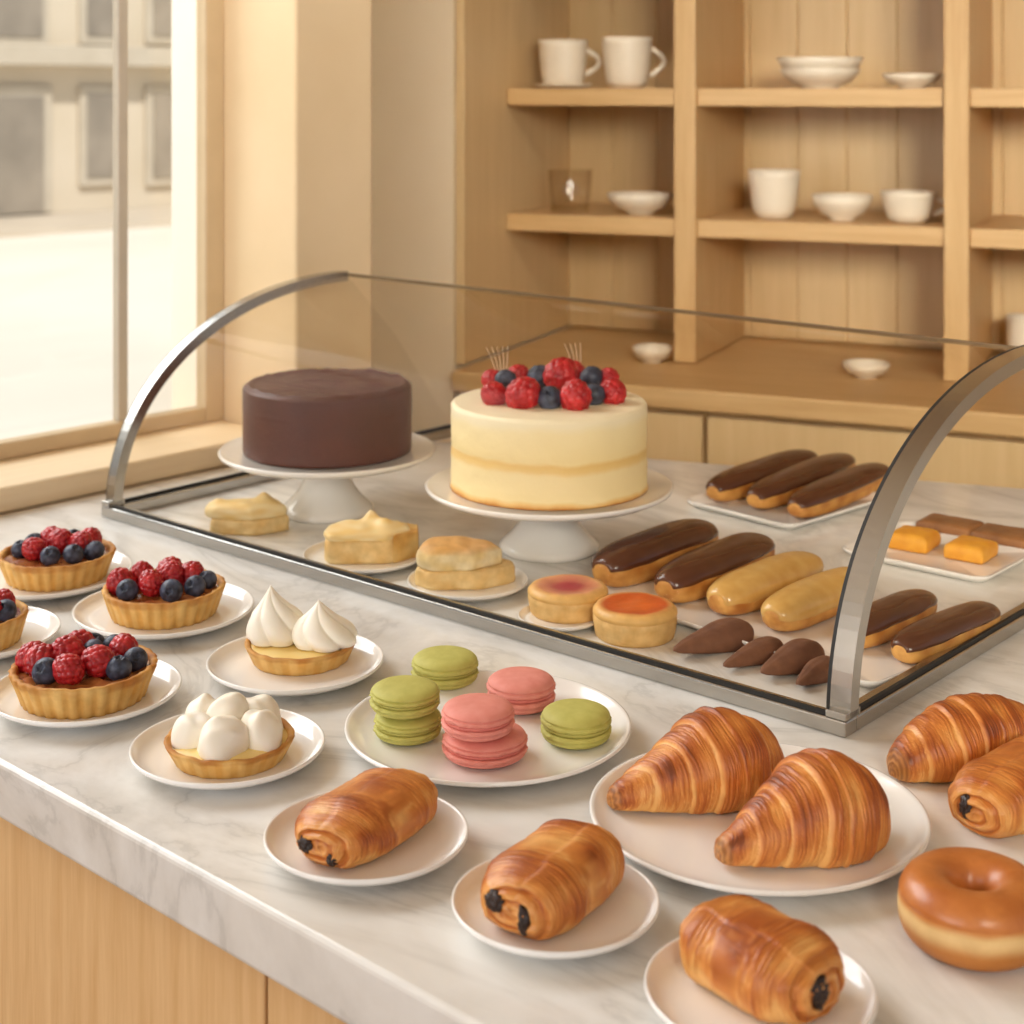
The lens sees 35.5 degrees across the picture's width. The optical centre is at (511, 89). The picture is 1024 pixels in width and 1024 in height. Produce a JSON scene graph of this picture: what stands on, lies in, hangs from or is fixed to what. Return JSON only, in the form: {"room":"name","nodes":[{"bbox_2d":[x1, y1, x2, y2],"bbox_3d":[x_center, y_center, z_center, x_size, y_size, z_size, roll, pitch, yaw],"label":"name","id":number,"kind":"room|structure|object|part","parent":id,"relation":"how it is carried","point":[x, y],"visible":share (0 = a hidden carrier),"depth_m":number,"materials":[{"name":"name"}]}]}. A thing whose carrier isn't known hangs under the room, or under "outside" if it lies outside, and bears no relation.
{"room":"food shop","nodes":[
{"label":"food shop","id":0,"kind":"room"},
{"bbox_2d":[221,0,370,423],"bbox_3d":[-0.341,0.050,2.311,0.260,2.800,0.140,0,0,43],"label":"wall pier","id":1,"kind":"object","parent":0,"point":[297,73],"visible":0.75,"depth_m":2.22,"materials":[{"name":"beige paint"}]},
{"bbox_2d":[371,0,567,442],"bbox_3d":[0.035,0.050,3.257,0.348,2.800,0.784,0,0,43],"label":"wall","id":2,"kind":"structure","parent":0,"point":[413,41],"depth_m":2.92,"materials":[{"name":"paint"}]},
{"bbox_3d":[0.701,1.475,0.169,5.600,0.050,7.200,0,0,43],"label":"floor","id":3,"kind":"structure","parent":0,"visible":0},
{"bbox_2d":[0,817,267,1023],"bbox_3d":[-0.220,0.997,1.602,0.918,0.906,0.800,0,0,43],"label":"panel","id":4,"kind":"object","parent":3,"relation":"on","point":[76,947],"visible":0.11,"depth_m":1.13,"materials":[{"name":"brown wood"}]},
{"bbox_2d":[268,977,345,1023],"bbox_3d":[0.672,0.997,0.777,1.506,0.906,0.800,0,0,43],"label":"base cabinet","id":5,"kind":"object","parent":3,"relation":"on","point":[285,1006],"visible":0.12,"depth_m":0.98,"materials":[{"name":"brown wood"}]},
{"bbox_2d":[0,441,1023,1023],"bbox_3d":[0.583,0.521,1.344,2.470,0.043,1.534,0,0,43],"label":"countertop","id":6,"kind":"structure","parent":5,"relation":"on","point":[394,953],"depth_m":1.14,"materials":[{"name":"stone"}]},
{"bbox_2d":[0,606,60,659],"bbox_3d":[-0.480,0.492,1.438,0.144,0.015,0.144,0,0,43],"label":"plate","id":7,"kind":"object","parent":6,"relation":"on","point":[42,625],"visible":0.59,"depth_m":1.46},
{"bbox_2d":[0,588,28,650],"bbox_3d":[-0.484,0.471,1.434,0.097,0.049,0.098,0,0,-31],"label":"tart","id":8,"kind":"object","parent":7,"relation":"on","point":[13,612],"visible":1,"depth_m":1.43,"materials":[{"name":"food"}]},
{"bbox_2d":[0,551,131,600],"bbox_3d":[-0.474,0.492,1.620,0.174,0.015,0.174,0,0,43],"label":"plate","id":9,"kind":"object","parent":6,"relation":"on","point":[119,559],"visible":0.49,"depth_m":1.57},
{"bbox_2d":[0,525,116,591],"bbox_3d":[-0.462,0.471,1.626,0.116,0.048,0.117,0,0,-44],"label":"tart","id":10,"kind":"object","parent":9,"relation":"on","point":[55,558],"visible":1,"depth_m":1.60,"materials":[{"name":"food"}]},
{"bbox_2d":[0,659,181,727],"bbox_3d":[-0.347,0.492,1.303,0.153,0.015,0.153,0,0,43],"label":"plate","id":11,"kind":"object","parent":6,"relation":"on","point":[166,680],"visible":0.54,"depth_m":1.28,"materials":[{"name":"ceramic"}]},
{"bbox_2d":[8,629,157,719],"bbox_3d":[-0.350,0.471,1.306,0.118,0.049,0.117,0,0,10],"label":"tart","id":12,"kind":"object","parent":11,"relation":"on","point":[82,674],"visible":1,"depth_m":1.28,"materials":[{"name":"food"}]},
{"bbox_2d":[72,583,253,640],"bbox_3d":[-0.328,0.492,1.507,0.168,0.015,0.168,0,0,43],"label":"plate","id":13,"kind":"object","parent":6,"relation":"on","point":[91,613],"visible":0.51,"depth_m":1.49,"materials":[{"name":"ceramic"}]},
{"bbox_2d":[101,556,225,629],"bbox_3d":[-0.329,0.471,1.514,0.115,0.049,0.115,0,0,13],"label":"tart","id":14,"kind":"object","parent":13,"relation":"on","point":[173,594],"visible":1,"depth_m":1.49,"materials":[{"name":"food"}]},
{"bbox_2d":[129,709,324,789],"bbox_3d":[-0.211,0.492,1.190,0.144,0.015,0.144,0,0,43],"label":"plate","id":15,"kind":"object","parent":6,"relation":"on","point":[148,754],"visible":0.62,"depth_m":1.18,"materials":[{"name":"ceramic"}]},
{"bbox_2d":[164,692,294,778],"bbox_3d":[-0.210,0.473,1.189,0.096,0.044,0.096,0,0,-8],"label":"tart","id":16,"kind":"object","parent":15,"relation":"on","point":[232,735],"visible":1,"depth_m":1.17,"materials":[{"name":"food"}]},
{"bbox_2d":[205,492,288,535],"bbox_3d":[-0.301,0.480,1.820,0.095,0.040,0.056,0,0,0],"label":"pastry","id":17,"kind":"object","parent":6,"relation":"on","point":[262,514],"visible":0.98,"depth_m":1.80,"materials":[{"name":"food"}]},
{"bbox_2d":[206,635,383,696],"bbox_3d":[-0.185,0.492,1.367,0.150,0.015,0.150,0,0,43],"label":"plate","id":18,"kind":"object","parent":6,"relation":"on","point":[230,664],"visible":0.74,"depth_m":1.35,"materials":[{"name":"ceramic"}]},
{"bbox_2d":[244,585,357,675],"bbox_3d":[-0.184,0.464,1.391,0.096,0.062,0.096,0,0,-27],"label":"tartlet","id":19,"kind":"object","parent":18,"relation":"on","point":[280,640],"visible":1,"depth_m":1.37,"materials":[{"name":"food"}]},
{"bbox_2d":[218,433,435,523],"bbox_3d":[-0.219,0.462,1.896,0.256,0.076,0.256,0,0,43],"label":"cake stand","id":20,"kind":"object","parent":6,"relation":"on","point":[324,496],"visible":0.52,"depth_m":1.86,"materials":[{"name":"ceramic"}]},
{"bbox_2d":[242,368,411,468],"bbox_3d":[-0.219,0.385,1.896,0.200,0.083,0.200,0,0,-33],"label":"chocolate cake","id":21,"kind":"object","parent":20,"relation":"on","point":[311,418],"visible":1,"depth_m":1.82,"materials":[{"name":"food"}]},
{"bbox_3d":[-0.219,0.431,1.896,0.256,0.015,0.256,0,0,43],"label":"plate","id":22,"kind":"part","parent":20,"relation":"part of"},
{"bbox_2d":[303,541,420,574],"bbox_3d":[-0.156,0.494,1.690,0.129,0.012,0.129,0,0,43],"label":"plate","id":23,"kind":"object","parent":6,"relation":"on","point":[315,552],"visible":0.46,"depth_m":1.67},
{"bbox_2d":[324,510,418,563],"bbox_3d":[-0.149,0.471,1.699,0.102,0.048,0.065,0,0,0],"label":"pastry","id":24,"kind":"object","parent":23,"relation":"on","point":[372,538],"visible":0.99,"depth_m":1.67,"materials":[{"name":"food"}]},
{"bbox_2d":[263,791,468,886],"bbox_3d":[-0.095,0.492,1.049,0.134,0.015,0.134,0,0,43],"label":"plate","id":25,"kind":"object","parent":6,"relation":"on","point":[441,839],"visible":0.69,"depth_m":1.03,"materials":[{"name":"ceramic"}]},
{"bbox_2d":[294,768,437,868],"bbox_3d":[-0.096,0.477,1.058,0.070,0.035,0.110,0,0,32],"label":"roll","id":26,"kind":"object","parent":25,"relation":"on","point":[363,819],"visible":1,"depth_m":1.03,"materials":[{"name":"food"}]},
{"bbox_2d":[407,567,527,601],"bbox_3d":[-0.044,0.494,1.600,0.121,0.012,0.121,0,0,43],"label":"plate","id":27,"kind":"object","parent":6,"relation":"on","point":[521,579],"visible":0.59,"depth_m":1.58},
{"bbox_2d":[415,536,515,589],"bbox_3d":[-0.047,0.473,1.613,0.101,0.044,0.064,0,0,0],"label":"pastry","id":28,"kind":"object","parent":27,"relation":"on","point":[443,562],"visible":1,"depth_m":1.59,"materials":[{"name":"food"}]},
{"bbox_2d":[344,670,630,786],"bbox_3d":[-0.018,0.492,1.229,0.220,0.015,0.220,0,0,43],"label":"plate","id":29,"kind":"object","parent":6,"relation":"on","point":[543,761],"visible":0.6,"depth_m":1.19,"materials":[{"name":"ceramic"}]},
{"bbox_2d":[373,709,441,745],"bbox_3d":[-0.080,0.484,1.224,0.053,0.022,0.053,0,0,20],"label":"macaron","id":30,"kind":"object","parent":29,"relation":"on","point":[409,732],"visible":0.75,"depth_m":1.20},
{"bbox_2d":[369,675,439,719],"bbox_3d":[-0.082,0.462,1.219,0.054,0.022,0.055,0,0,36],"label":"macaron","id":31,"kind":"object","parent":30,"relation":"on","point":[401,697],"visible":1,"depth_m":1.20,"materials":[{"name":"food"}]},
{"bbox_2d":[411,645,478,689],"bbox_3d":[-0.056,0.482,1.335,0.057,0.026,0.058,0,0,31],"label":"macaron","id":32,"kind":"object","parent":29,"relation":"on","point":[450,667],"visible":0.94,"depth_m":1.32,"materials":[{"name":"food"}]},
{"bbox_2d":[442,723,527,768],"bbox_3d":[-0.020,0.484,1.187,0.065,0.022,0.064,0,0,-32],"label":"macaron","id":33,"kind":"object","parent":29,"relation":"on","point":[509,749],"visible":0.59,"depth_m":1.16,"materials":[{"name":"food"}]},
{"bbox_2d":[441,693,514,741],"bbox_3d":[-0.025,0.461,1.177,0.055,0.024,0.055,0,0,-35],"label":"macaron","id":34,"kind":"object","parent":33,"relation":"on","point":[471,717],"visible":1,"depth_m":1.16,"materials":[{"name":"food"}]},
{"bbox_2d":[486,666,555,714],"bbox_3d":[0.007,0.481,1.283,0.057,0.027,0.056,0,0,45],"label":"macaron","id":35,"kind":"object","parent":29,"relation":"on","point":[529,690],"visible":0.88,"depth_m":1.27,"materials":[{"name":"food"}]},
{"bbox_2d":[540,698,611,749],"bbox_3d":[0.049,0.481,1.216,0.055,0.026,0.056,0,0,11],"label":"macaron","id":36,"kind":"object","parent":29,"relation":"on","point":[572,723],"visible":1,"depth_m":1.20,"materials":[{"name":"food"}]},
{"bbox_2d":[425,466,673,562],"bbox_3d":[0.040,0.464,1.743,0.270,0.072,0.270,0,0,43],"label":"cake stand","id":37,"kind":"object","parent":6,"relation":"on","point":[538,536],"visible":0.59,"depth_m":1.70,"materials":[{"name":"ceramic"}]},
{"bbox_2d":[450,343,647,510],"bbox_3d":[0.040,0.358,1.743,0.215,0.144,0.216,0,0,0],"label":"cake","id":38,"kind":"object","parent":37,"relation":"on","point":[563,434],"visible":1,"depth_m":1.66,"materials":[{"name":"food"}]},
{"bbox_3d":[0.040,0.435,1.743,0.270,0.015,0.270,0,0,43],"label":"plate","id":39,"kind":"part","parent":37,"relation":"part of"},
{"bbox_2d":[451,857,659,958],"bbox_3d":[0.026,0.492,0.962,0.125,0.015,0.125,0,0,43],"label":"plate","id":40,"kind":"object","parent":6,"relation":"on","point":[633,907],"visible":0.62,"depth_m":0.95,"materials":[{"name":"ceramic"}]},
{"bbox_2d":[480,819,624,939],"bbox_3d":[0.025,0.475,0.971,0.069,0.039,0.105,0,0,32],"label":"roll","id":41,"kind":"object","parent":40,"relation":"on","point":[541,887],"visible":1,"depth_m":0.94,"materials":[{"name":"food"}]},
{"bbox_2d":[518,605,593,631],"bbox_3d":[0.045,0.495,1.500,0.079,0.009,0.079,0,0,43],"label":"plate","id":42,"kind":"object","parent":6,"relation":"on","point":[524,614],"visible":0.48,"depth_m":1.48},
{"bbox_2d":[528,574,607,623],"bbox_3d":[0.053,0.481,1.517,0.077,0.027,0.077,0,0,0],"label":"tart","id":43,"kind":"object","parent":42,"relation":"on","point":[561,598],"visible":0.93,"depth_m":1.49,"materials":[{"name":"food"}]},
{"bbox_2d":[101,270,1023,737],"bbox_3d":[0.084,0.372,1.781,0.981,0.256,0.600,0,0,41],"label":"display case","id":44,"kind":"object","parent":6,"relation":"on","point":[845,713],"visible":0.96,"depth_m":1.42,"materials":[{"name":"silver metal"}]},
{"bbox_3d":[-0.351,0.366,2.016,0.014,0.244,0.382,0,0,41],"label":"arch frame","id":45,"kind":"part","parent":44,"relation":"part of","materials":[{"name":"silver metal"}]},
{"bbox_3d":[-0.272,0.494,2.104,0.018,0.012,0.582,0,0,41],"label":"rail","id":46,"kind":"part","parent":44,"relation":"part of","materials":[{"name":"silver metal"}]},
{"bbox_3d":[-0.107,0.494,1.561,0.980,0.012,0.018,0,0,41],"label":"rail","id":47,"kind":"part","parent":44,"relation":"part of","materials":[{"name":"silver metal"}]},
{"bbox_3d":[0.376,0.366,1.383,0.018,0.244,0.382,0,0,41],"label":"arch frame","id":48,"kind":"part","parent":44,"relation":"part of","materials":[{"name":"silver metal"}]},
{"bbox_3d":[0.453,0.494,1.472,0.018,0.012,0.582,0,0,41],"label":"rail","id":49,"kind":"part","parent":44,"relation":"part of","materials":[{"name":"silver metal"}]},
{"bbox_2d":[593,592,677,647],"bbox_3d":[0.113,0.485,1.468,0.078,0.030,0.078,0,0,0],"label":"tart","id":50,"kind":"object","parent":6,"relation":"on","point":[622,619],"visible":1,"depth_m":1.44,"materials":[{"name":"food"}]},
{"bbox_2d":[673,617,753,653],"bbox_3d":[0.179,0.488,1.428,0.092,0.024,0.036,0,0,-35],"label":"biscuit","id":51,"kind":"object","parent":6,"relation":"on","point":[724,635],"visible":0.96,"depth_m":1.42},
{"bbox_2d":[723,636,782,667],"bbox_3d":[0.209,0.491,1.397,0.079,0.017,0.026,0,0,-43],"label":"biscuit","id":52,"kind":"object","parent":6,"relation":"on","point":[757,651],"visible":0.93,"depth_m":1.39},
{"bbox_2d":[589,743,930,896],"bbox_3d":[0.166,0.492,1.081,0.227,0.015,0.227,0,0,43],"label":"plate","id":53,"kind":"object","parent":6,"relation":"on","point":[676,846],"visible":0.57,"depth_m":1.04,"materials":[{"name":"ceramic"}]},
{"bbox_2d":[607,706,783,813],"bbox_3d":[0.130,0.465,1.117,0.135,0.059,0.078,0,0,-23],"label":"croissant","id":54,"kind":"object","parent":53,"relation":"on","point":[715,760],"visible":0.91,"depth_m":1.09,"materials":[{"name":"food"}]},
{"bbox_2d":[714,748,890,868],"bbox_3d":[0.190,0.464,1.039,0.126,0.061,0.080,0,0,-26],"label":"croissant","id":55,"kind":"object","parent":53,"relation":"on","point":[823,808],"visible":1,"depth_m":1.02,"materials":[{"name":"food"}]},
{"bbox_2d":[644,937,877,1023],"bbox_3d":[0.135,0.492,0.868,0.125,0.015,0.125,0,0,43],"label":"plate","id":56,"kind":"object","parent":6,"relation":"on","point":[674,996],"visible":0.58,"depth_m":0.87,"materials":[{"name":"ceramic"}]},
{"bbox_2d":[679,894,844,1023],"bbox_3d":[0.136,0.475,0.879,0.066,0.040,0.095,0,0,-42],"label":"roll","id":57,"kind":"object","parent":56,"relation":"on","point":[771,965],"visible":1,"depth_m":0.86,"materials":[{"name":"food"}]},
{"bbox_2d":[607,579,917,687],"bbox_3d":[0.249,0.495,1.507,0.176,0.010,0.350,0,0,-41],"label":"serving tray","id":58,"kind":"object","parent":6,"relation":"on","point":[879,666],"visible":0.3,"depth_m":1.47,"materials":[{"name":"ceramic"}]},
{"bbox_2d":[591,519,718,586],"bbox_3d":[0.150,0.475,1.656,0.057,0.041,0.189,0,0,41],"label":"eclair","id":59,"kind":"object","parent":58,"relation":"on","point":[636,558],"visible":0.93,"depth_m":1.61,"materials":[{"name":"food"}]},
{"bbox_2d":[654,532,774,602],"bbox_3d":[0.206,0.477,1.610,0.053,0.037,0.190,0,0,39],"label":"eclair","id":60,"kind":"object","parent":58,"relation":"on","point":[688,577],"visible":0.91,"depth_m":1.57,"materials":[{"name":"food"}]},
{"bbox_2d":[706,551,823,614],"bbox_3d":[0.249,0.478,1.563,0.050,0.034,0.169,0,0,43],"label":"eclair","id":61,"kind":"object","parent":58,"relation":"on","point":[743,590],"visible":0.88,"depth_m":1.53,"materials":[{"name":"food"}]},
{"bbox_2d":[761,567,847,631],"bbox_3d":[0.290,0.479,1.515,0.049,0.033,0.159,0,0,43],"label":"eclair","id":62,"kind":"object","parent":58,"relation":"on","point":[814,599],"visible":0.65,"depth_m":1.48,"materials":[{"name":"food"}]},
{"bbox_2d":[864,589,937,648],"bbox_3d":[0.344,0.481,1.463,0.039,0.029,0.147,0,0,44],"label":"eclair","id":63,"kind":"object","parent":58,"relation":"on","point":[889,614],"visible":0.67,"depth_m":1.45,"materials":[{"name":"food"}]},
{"bbox_2d":[890,601,1000,663],"bbox_3d":[0.389,0.481,1.429,0.154,0.028,0.038,0,0,-43],"label":"eclair","id":64,"kind":"object","parent":58,"relation":"on","point":[947,628],"visible":0.98,"depth_m":1.40,"materials":[{"name":"food"}]},
{"bbox_2d":[686,492,875,529],"bbox_3d":[0.330,0.495,1.926,0.199,0.010,0.164,0,0,-43],"label":"serving tray","id":65,"kind":"object","parent":6,"relation":"on","point":[779,517],"visible":0.45,"depth_m":1.88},
{"bbox_2d":[706,449,817,501],"bbox_3d":[0.316,0.479,2.003,0.046,0.033,0.234,0,0,41],"label":"eclair","id":66,"kind":"object","parent":65,"relation":"on","point":[733,483],"visible":0.73,"depth_m":1.95,"materials":[{"name":"food"}]},
{"bbox_2d":[746,453,855,508],"bbox_3d":[0.360,0.479,1.977,0.046,0.033,0.250,0,0,38],"label":"eclair","id":67,"kind":"object","parent":65,"relation":"on","point":[774,490],"visible":0.92,"depth_m":1.93,"materials":[{"name":"food"}]},
{"bbox_2d":[787,462,888,517],"bbox_3d":[0.397,0.479,1.931,0.047,0.032,0.234,0,0,39],"label":"eclair","id":68,"kind":"object","parent":65,"relation":"on","point":[837,490],"visible":0.91,"depth_m":1.89,"materials":[{"name":"food"}]},
{"bbox_2d":[760,638,824,674],"bbox_3d":[0.239,0.488,1.376,0.080,0.023,0.035,0,0,-43],"label":"biscuit","id":69,"kind":"object","parent":6,"relation":"on","point":[790,658],"visible":0.88,"depth_m":1.37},
{"bbox_2d":[796,655,829,685],"bbox_3d":[0.257,0.492,1.353,0.026,0.017,0.062,0,0,39],"label":"biscuit","id":70,"kind":"object","parent":6,"relation":"on","point":[815,671],"visible":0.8,"depth_m":1.34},
{"bbox_2d":[842,521,1023,582],"bbox_3d":[0.460,0.495,1.715,0.169,0.010,0.151,0,0,41],"label":"serving tray","id":71,"kind":"object","parent":6,"relation":"on","point":[934,561],"visible":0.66,"depth_m":1.68,"materials":[{"name":"ceramic"}]},
{"bbox_2d":[888,525,940,553],"bbox_3d":[0.436,0.486,1.735,0.045,0.020,0.047,0,0,34],"label":"bar","id":72,"kind":"object","parent":71,"relation":"on","point":[909,538],"visible":0.97,"depth_m":1.72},
{"bbox_2d":[916,513,983,535],"bbox_3d":[0.493,0.489,1.802,0.065,0.013,0.047,0,0,37],"label":"bar","id":73,"kind":"object","parent":71,"relation":"on","point":[945,524],"visible":0.93,"depth_m":1.79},
{"bbox_2d":[944,535,998,563],"bbox_3d":[0.487,0.486,1.698,0.044,0.019,0.049,0,0,37],"label":"bar","id":74,"kind":"object","parent":71,"relation":"on","point":[965,548],"visible":1,"depth_m":1.68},
{"bbox_2d":[970,523,1023,548],"bbox_3d":[0.545,0.489,1.758,0.071,0.013,0.050,0,0,37],"label":"bar","id":75,"kind":"object","parent":71,"relation":"on","point":[1010,536],"visible":0.94,"depth_m":1.75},
{"bbox_2d":[886,692,1023,782],"bbox_3d":[0.340,0.475,1.187,0.144,0.050,0.063,0,0,-30],"label":"croissant","id":76,"kind":"object","parent":6,"relation":"on","point":[954,731],"visible":0.9,"depth_m":1.16,"materials":[{"name":"food"}]},
{"bbox_2d":[897,847,1023,971],"bbox_3d":[0.271,0.479,0.938,0.087,0.041,0.087,0,0,43],"label":"doughnut","id":77,"kind":"object","parent":6,"relation":"on","point":[963,907],"visible":1,"depth_m":0.91,"materials":[{"name":"food"}]},
{"bbox_2d":[948,735,1023,838],"bbox_3d":[0.356,0.480,1.113,0.140,0.041,0.066,0,0,-44],"label":"roll","id":78,"kind":"object","parent":6,"relation":"on","point":[986,795],"visible":1,"depth_m":1.07,"materials":[{"name":"food"}]},
{"bbox_2d":[458,392,708,462],"bbox_3d":[0.223,0.988,2.980,0.449,0.924,0.585,0,0,23],"label":"base cabinet","id":79,"kind":"object","parent":3,"relation":"on","point":[672,434],"visible":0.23,"depth_m":2.64,"materials":[{"name":"brown wood"}]},
{"bbox_2d":[707,412,1023,488],"bbox_3d":[0.742,0.988,2.757,0.673,0.924,0.585,0,0,23],"label":"base cabinet","id":80,"kind":"object","parent":3,"relation":"on","point":[732,439],"visible":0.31,"depth_m":2.52,"materials":[{"name":"brown wood"}]},
{"bbox_3d":[1.374,0.988,2.485,0.696,0.924,0.585,0,0,23],"label":"base cabinet","id":81,"kind":"object","parent":3,"relation":"on","visible":0},
{"bbox_2d":[452,326,1023,437],"bbox_3d":[0.853,0.507,2.704,1.830,0.035,0.605,0,0,23],"label":"countertop","id":82,"kind":"structure","parent":81,"relation":"on","point":[798,379],"depth_m":2.73,"materials":[{"name":"brown wood"}]},
{"bbox_2d":[632,343,671,362],"bbox_3d":[0.252,0.476,2.883,0.072,0.028,0.072,0,0,43],"label":"dish","id":83,"kind":"object","parent":82,"relation":"on","point":[648,352],"visible":1,"depth_m":2.86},
{"bbox_2d":[455,0,1023,381],"bbox_3d":[0.852,-0.362,2.737,1.842,1.700,0.545,0,0,23],"label":"shelving unit","id":84,"kind":"object","parent":82,"relation":"on","point":[721,107],"visible":0.97,"depth_m":3.04,"materials":[{"name":"brown wood"}]},
{"bbox_3d":[0.014,-0.362,3.097,0.018,1.700,0.545,0,0,23],"label":"panel","id":85,"kind":"part","parent":84,"relation":"part of","materials":[{"name":"brown wood"}]},
{"bbox_2d":[534,83,591,87],"bbox_3d":[0.098,-0.008,3.058,0.112,0.010,0.112,0,0,43],"label":"saucer","id":86,"kind":"object","parent":84,"relation":"on","point":[544,85],"visible":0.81,"depth_m":3.02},
{"bbox_2d":[539,39,601,82],"bbox_3d":[0.102,-0.051,3.054,0.106,0.088,0.094,0,0,38],"label":"mug","id":87,"kind":"object","parent":86,"relation":"on","point":[561,60],"visible":0.92,"depth_m":3.02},
{"bbox_3d":[0.155,-0.054,3.058,0.032,0.055,0.008,0,0,0],"label":"handle","id":88,"kind":"part","parent":87,"relation":"part of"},
{"bbox_3d":[0.207,0.248,3.096,0.332,0.032,0.325,0,0,23],"label":"shelf","id":89,"kind":"part","parent":84,"relation":"part of","materials":[{"name":"brown wood"}]},
{"bbox_3d":[0.207,0.013,3.096,0.332,0.032,0.325,0,0,23],"label":"shelf","id":90,"kind":"part","parent":84,"relation":"part of","materials":[{"name":"brown wood"}]},
{"bbox_2d":[602,37,665,87],"bbox_3d":[0.221,-0.051,3.003,0.106,0.096,0.094,0,0,38],"label":"mug","id":91,"kind":"object","parent":84,"relation":"on","point":[626,59],"visible":0.89,"depth_m":2.97,"materials":[{"name":"ceramic"}]},
{"bbox_3d":[0.274,-0.053,3.007,0.032,0.059,0.008,0,0,0],"label":"handle","id":92,"kind":"part","parent":91,"relation":"part of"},
{"bbox_2d":[607,191,672,214],"bbox_3d":[0.240,0.212,2.997,0.124,0.039,0.124,0,0,43],"label":"bowl","id":93,"kind":"object","parent":84,"relation":"on","point":[632,202],"visible":1,"depth_m":2.96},
{"bbox_2d":[748,169,799,218],"bbox_3d":[0.474,0.189,2.896,0.094,0.087,0.094,0,0,43],"label":"beaker","id":94,"kind":"object","parent":84,"relation":"on","point":[773,192],"visible":1,"depth_m":2.86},
{"bbox_2d":[779,68,860,87],"bbox_3d":[0.551,-0.021,2.863,0.143,0.036,0.143,0,0,43],"label":"bowl","id":95,"kind":"object","parent":84,"relation":"on","point":[804,77],"visible":0.91,"depth_m":2.81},
{"bbox_2d":[776,57,863,67],"bbox_3d":[0.551,-0.039,2.863,0.154,0.039,0.154,0,0,43],"label":"bowl","id":96,"kind":"object","parent":95,"relation":"on","point":[785,62],"visible":0.56,"depth_m":2.80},
{"bbox_3d":[0.594,0.248,2.929,0.432,0.032,0.325,0,0,23],"label":"shelf","id":97,"kind":"part","parent":84,"relation":"part of","materials":[{"name":"brown wood"}]},
{"bbox_3d":[0.594,0.013,2.929,0.432,0.032,0.325,0,0,23],"label":"shelf","id":98,"kind":"part","parent":84,"relation":"part of","materials":[{"name":"brown wood"}]},
{"bbox_2d":[812,193,871,220],"bbox_3d":[0.587,0.209,2.848,0.107,0.046,0.107,0,0,43],"label":"bowl","id":99,"kind":"object","parent":84,"relation":"on","point":[836,206],"visible":1,"depth_m":2.81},
{"bbox_2d":[880,190,943,223],"bbox_3d":[0.698,0.205,2.798,0.107,0.054,0.095,0,0,38],"label":"teacup","id":100,"kind":"object","parent":84,"relation":"on","point":[900,206],"visible":0.96,"depth_m":2.77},
{"bbox_3d":[0.752,0.203,2.802,0.032,0.037,0.008,0,0,0],"label":"handle","id":101,"kind":"part","parent":100,"relation":"part of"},
{"bbox_2d":[882,73,941,87],"bbox_3d":[0.700,-0.016,2.799,0.102,0.026,0.102,0,0,43],"label":"dish","id":102,"kind":"object","parent":84,"relation":"on","point":[903,80],"visible":0.89,"depth_m":2.76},
{"bbox_3d":[1.030,0.248,2.742,0.435,0.032,0.325,0,0,23],"label":"shelf","id":103,"kind":"part","parent":84,"relation":"part of","materials":[{"name":"brown wood"}]},
{"bbox_3d":[1.030,0.013,2.742,0.435,0.032,0.325,0,0,23],"label":"shelf","id":104,"kind":"part","parent":84,"relation":"part of","materials":[{"name":"brown wood"}]},
{"bbox_2d":[842,358,889,378],"bbox_3d":[0.604,0.477,2.732,0.082,0.025,0.082,0,0,43],"label":"dish","id":105,"kind":"object","parent":82,"relation":"on","point":[862,368],"visible":1,"depth_m":2.71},
{"bbox_2d":[1006,313,1023,350],"bbox_3d":[0.915,0.446,2.848,0.068,0.088,0.068,0,0,43],"label":"canister","id":106,"kind":"object","parent":82,"relation":"on","point":[1014,322],"visible":0.7,"depth_m":2.83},
{"bbox_3d":[-1.940,0.050,0.701,0.100,2.800,4.395,0,0,43],"label":"wall","id":107,"kind":"structure","parent":0,"visible":0},
{"bbox_2d":[0,0,223,459],"bbox_3d":[-1.299,-0.291,1.335,0.024,1.520,2.595,0,0,43],"label":"window","id":108,"kind":"structure","parent":107,"relation":"in","point":[209,406],"depth_m":2.26,"materials":[{"name":"paint"}]},
{"bbox_2d":[0,465,229,515],"bbox_3d":[-1.246,0.976,1.285,0.126,0.949,2.594,0,0,43],"label":"trim","id":109,"kind":"structure","parent":107,"relation":"attached to","point":[226,466],"depth_m":1.99,"materials":[{"name":"paint"}]},
{"bbox_2d":[0,420,242,513],"bbox_3d":[-1.252,0.484,1.291,0.148,0.031,2.594,0,0,43],"label":"window sill","id":110,"kind":"structure","parent":107,"relation":"attached to","point":[32,480],"depth_m":2.04,"materials":[{"name":"brown wood"}]},
{"bbox_2d":[172,0,195,408],"bbox_3d":[-0.461,-0.275,2.306,0.061,1.550,0.028,0,0,43],"label":"trim","id":111,"kind":"structure","parent":107,"relation":"attached to","point":[183,11],"depth_m":2.30,"materials":[{"name":"white paint"}]},
{"label":"outside","id":112,"kind":"structure","parent":0,"visible":0},
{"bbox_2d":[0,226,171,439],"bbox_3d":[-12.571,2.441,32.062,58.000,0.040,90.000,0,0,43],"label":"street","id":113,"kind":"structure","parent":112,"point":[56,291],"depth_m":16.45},
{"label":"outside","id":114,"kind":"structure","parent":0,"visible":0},
{"bbox_2d":[0,206,171,238],"bbox_3d":[-8.453,2.381,28.253,3.180,0.080,90.000,0,0,43],"label":"pavement","id":115,"kind":"structure","parent":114,"point":[102,220],"depth_m":28.46,"materials":[{"name":"concrete"}]},
{"bbox_2d":[0,0,171,216],"bbox_3d":[-11.653,-4.639,31.213,6.500,14.000,60.000,0,0,43],"label":"building","id":116,"kind":"structure","parent":115,"relation":"on","point":[56,56],"depth_m":30.68,"materials":[{"name":"stone"}]},
{"bbox_3d":[-9.339,1.207,29.458,0.039,2.188,1.617,0,0,43],"label":"door","id":117,"kind":"part","parent":116,"relation":"part of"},
{"bbox_3d":[-9.458,-0.647,29.183,0.520,0.381,60.000,0,0,43],"label":"cornice","id":118,"kind":"part","parent":116,"relation":"part of","materials":[{"name":"stone"}]}
]}

